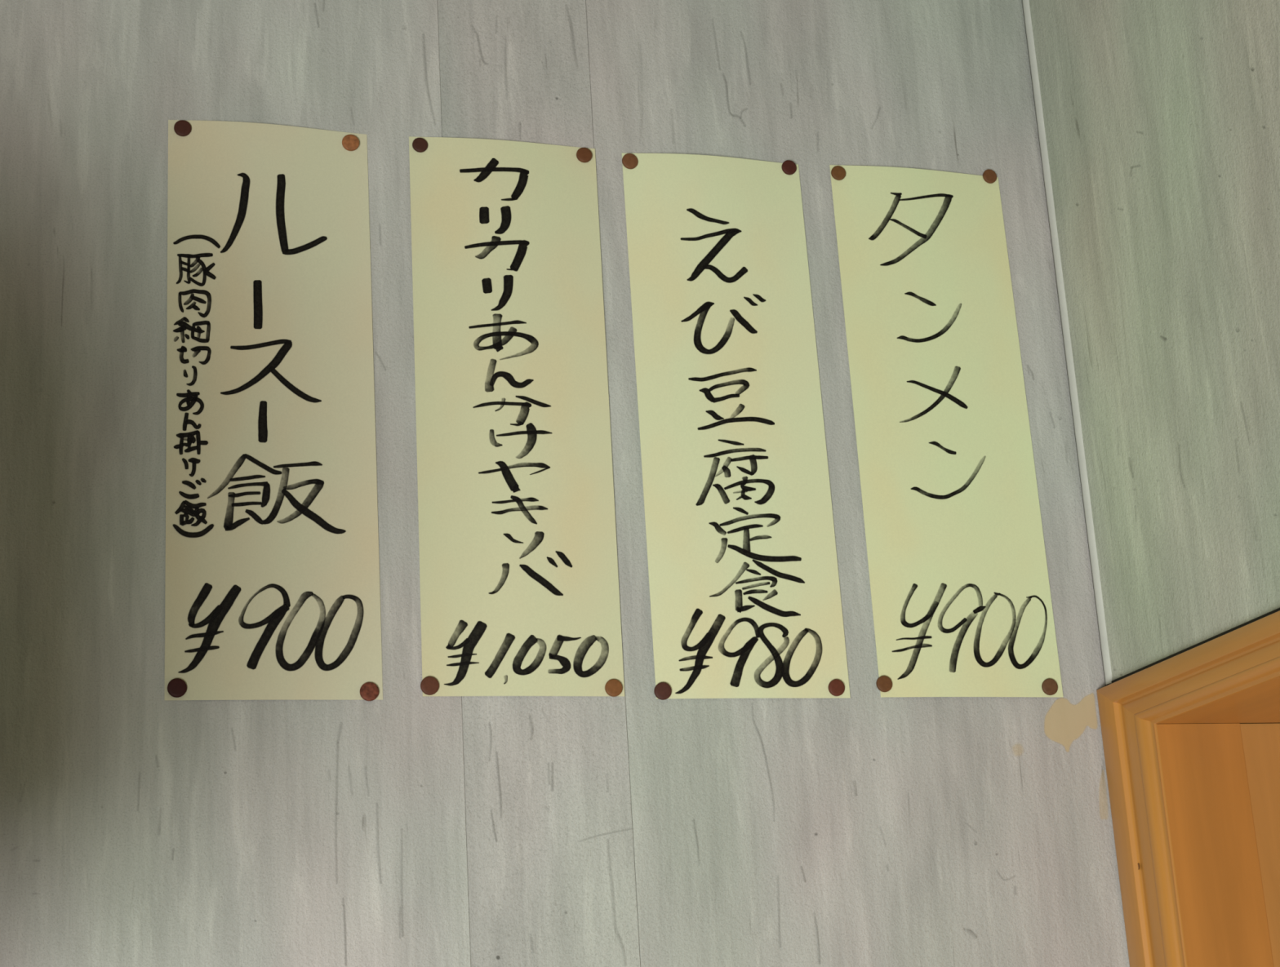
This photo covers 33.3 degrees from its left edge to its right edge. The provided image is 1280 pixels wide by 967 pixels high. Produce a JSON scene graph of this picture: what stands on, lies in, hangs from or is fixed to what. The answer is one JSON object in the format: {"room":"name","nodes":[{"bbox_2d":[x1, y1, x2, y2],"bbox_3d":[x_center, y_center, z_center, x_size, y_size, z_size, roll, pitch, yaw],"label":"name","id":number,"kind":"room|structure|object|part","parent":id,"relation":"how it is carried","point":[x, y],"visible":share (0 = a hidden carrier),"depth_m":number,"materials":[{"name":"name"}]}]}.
{"room":"restaurant","nodes":[
{"label":"restaurant","id":0,"kind":"room"},
{"bbox_2d":[0,0,1129,966],"bbox_3d":[-0.814,0.731,0.919,3.573,2.620,0.090,1,-17,-16],"label":"wall","id":1,"kind":"structure","parent":0,"point":[139,828],"depth_m":1.30,"materials":[{"name":"plastic"}]},
{"bbox_2d":[167,678,186,697],"bbox_3d":[-0.265,0.117,1.225,0.011,0.011,0.008,1,-17,-15],"label":"thumbtack","id":2,"kind":"object","parent":1,"relation":"attached to","point":[176,687],"visible":1,"depth_m":1.22,"materials":[{"name":"metal"}]},
{"bbox_2d":[173,120,191,136],"bbox_3d":[-0.283,-0.218,1.325,0.010,0.010,0.008,1,-18,-14],"label":"thumbtack","id":3,"kind":"object","parent":1,"relation":"attached to","point":[182,127],"visible":1,"depth_m":1.32,"materials":[{"name":"metal"}]},
{"bbox_3d":[-1.296,0.708,0.743,2.549,2.620,0.012,1,-17,-16],"label":"wall panel","id":4,"kind":"part","parent":1,"relation":"part of","materials":[{"name":"plastic"}]},
{"bbox_2d":[164,120,382,700],"bbox_3d":[-0.221,-0.050,1.287,0.125,0.364,0.005,1,-17,-16],"label":"strip","id":5,"kind":"object","parent":1,"relation":"attached to","point":[272,581],"visible":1,"depth_m":1.28,"materials":[{"name":"beige paper"}]},
{"bbox_2d":[342,134,359,151],"bbox_3d":[-0.183,-0.214,1.353,0.011,0.011,0.008,1,-16,-14],"label":"thumbtack","id":6,"kind":"object","parent":1,"relation":"attached to","point":[349,142],"visible":1,"depth_m":1.35,"materials":[{"name":"orange metal"}]},
{"bbox_2d":[360,682,378,701],"bbox_3d":[-0.158,0.122,1.252,0.009,0.011,0.009,-12,-19,27],"label":"thumbtack","id":7,"kind":"object","parent":1,"relation":"attached to","point":[369,691],"visible":1,"depth_m":1.25,"materials":[{"name":"red metal"}]},
{"bbox_2d":[412,137,427,152],"bbox_3d":[-0.140,-0.215,1.364,0.009,0.010,0.008,-14,-19,31],"label":"thumbtack","id":8,"kind":"object","parent":1,"relation":"attached to","point":[419,144],"visible":1,"depth_m":1.36,"materials":[{"name":"metal"}]},
{"bbox_2d":[420,676,439,695],"bbox_3d":[-0.125,0.120,1.265,0.011,0.011,0.008,2,-18,-17],"label":"thumbtack","id":9,"kind":"object","parent":1,"relation":"attached to","point":[429,686],"visible":1,"depth_m":1.26,"materials":[{"name":"metal"}]},
{"bbox_2d":[408,136,624,696],"bbox_3d":[-0.078,-0.047,1.329,0.124,0.363,0.004,1,-17,-16],"label":"strip","id":10,"kind":"object","parent":1,"relation":"attached to","point":[519,577],"visible":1,"depth_m":1.33,"materials":[{"name":"beige paper"}]},
{"bbox_3d":[-0.022,0.739,1.106,0.100,2.620,0.012,1,-17,-16],"label":"wall panel","id":11,"kind":"part","parent":1,"relation":"part of","materials":[{"name":"plastic"}]},
{"bbox_2d":[576,147,591,162],"bbox_3d":[-0.036,-0.213,1.394,0.009,0.010,0.009,-12,-19,27],"label":"thumbtack","id":12,"kind":"object","parent":1,"relation":"attached to","point":[583,154],"visible":1,"depth_m":1.39,"materials":[{"name":"metal"}]},
{"bbox_2d":[604,679,622,697],"bbox_3d":[-0.016,0.123,1.294,0.009,0.011,0.009,-12,-19,28],"label":"thumbtack","id":13,"kind":"object","parent":1,"relation":"attached to","point":[613,687],"visible":1,"depth_m":1.29,"materials":[{"name":"metal"}]},
{"bbox_2d":[622,153,638,168],"bbox_3d":[-0.007,-0.210,1.403,0.011,0.011,0.008,2,-17,-18],"label":"thumbtack","id":14,"kind":"object","parent":1,"relation":"attached to","point":[629,161],"visible":1,"depth_m":1.40,"materials":[{"name":"metal"}]},
{"bbox_2d":[653,682,671,700],"bbox_3d":[0.014,0.126,1.301,0.009,0.011,0.009,-13,-19,29],"label":"thumbtack","id":15,"kind":"object","parent":1,"relation":"attached to","point":[662,691],"visible":1,"depth_m":1.30,"materials":[{"name":"metal"}]},
{"bbox_2d":[622,153,850,698],"bbox_3d":[0.060,-0.042,1.367,0.127,0.363,0.005,1,-17,-16],"label":"strip","id":16,"kind":"object","parent":1,"relation":"attached to","point":[745,595],"visible":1,"depth_m":1.36,"materials":[{"name":"beige paper"}]},
{"bbox_2d":[781,160,796,174],"bbox_3d":[0.099,-0.211,1.435,0.010,0.010,0.008,1,-17,-15],"label":"thumbtack","id":17,"kind":"object","parent":1,"relation":"attached to","point":[788,167],"visible":1,"depth_m":1.43,"materials":[{"name":"metal"}]},
{"bbox_2d":[828,679,844,696],"bbox_3d":[0.122,0.127,1.333,0.009,0.011,0.009,-13,-19,30],"label":"thumbtack","id":18,"kind":"object","parent":1,"relation":"attached to","point":[836,687],"visible":1,"depth_m":1.33,"materials":[{"name":"brown metal"}]},
{"bbox_2d":[831,165,845,180],"bbox_3d":[0.134,-0.209,1.442,0.009,0.010,0.009,-12,-19,27],"label":"thumbtack","id":19,"kind":"object","parent":1,"relation":"attached to","point":[838,173],"visible":1,"depth_m":1.44,"materials":[{"name":"metal"}]},
{"bbox_3d":[0.192,0.744,1.167,0.344,2.620,0.011,1,-17,-16],"label":"wall panel","id":20,"kind":"part","parent":1,"relation":"part of","materials":[{"name":"plastic"}]},
{"bbox_2d":[875,675,892,692],"bbox_3d":[0.152,0.126,1.344,0.010,0.010,0.008,2,-19,-17],"label":"thumbtack","id":21,"kind":"object","parent":1,"relation":"attached to","point":[884,684],"visible":1,"depth_m":1.34,"materials":[{"name":"metal"}]},
{"bbox_2d":[829,164,1063,697],"bbox_3d":[0.200,-0.039,1.407,0.128,0.364,0.004,1,-17,-16],"label":"strip","id":22,"kind":"object","parent":1,"relation":"attached to","point":[962,605],"visible":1,"depth_m":1.41,"materials":[{"name":"beige paper"}]},
{"bbox_2d":[982,169,996,183],"bbox_3d":[0.240,-0.210,1.476,0.010,0.010,0.008,2,-18,-17],"label":"thumbtack","id":23,"kind":"object","parent":1,"relation":"attached to","point":[989,176],"visible":1,"depth_m":1.47,"materials":[{"name":"orange metal"}]},
{"bbox_2d":[1041,678,1057,695],"bbox_3d":[0.262,0.131,1.375,0.011,0.011,0.008,1,-17,-15],"label":"thumbtack","id":24,"kind":"object","parent":1,"relation":"attached to","point":[1049,686],"visible":1,"depth_m":1.37,"materials":[{"name":"metal"}]},
{"bbox_2d":[1028,0,1279,724],"bbox_3d":[0.838,0.366,0.032,0.301,2.620,2.662,1,-17,-16],"label":"wall","id":25,"kind":"structure","parent":0,"point":[1162,117],"depth_m":1.32,"materials":[{"name":"plastic"}]},
{"bbox_2d":[1022,0,1112,686],"bbox_3d":[0.283,-0.190,1.477,0.003,0.667,0.008,1,-17,-16],"label":"trim","id":26,"kind":"structure","parent":25,"relation":"attached to","point":[1034,74],"depth_m":1.45,"materials":[{"name":"white plastic"}]},
{"bbox_2d":[1096,610,1279,966],"bbox_3d":[0.627,0.931,0.709,0.309,1.950,0.954,1,-17,-16],"label":"door frame","id":27,"kind":"structure","parent":25,"relation":"in","point":[1195,808],"depth_m":1.31,"materials":[{"name":"orange wood"}]},
{"bbox_3d":[0.362,1.058,1.081,0.010,1.950,0.054,1,-17,-16],"label":"casing","id":28,"kind":"part","parent":27,"relation":"part of","materials":[{"name":"orange wood"}]},
{"bbox_3d":[0.428,0.010,0.941,0.010,0.032,0.954,1,-17,-16],"label":"head casing","id":29,"kind":"part","parent":27,"relation":"part of","materials":[{"name":"orange wood"}]}
]}

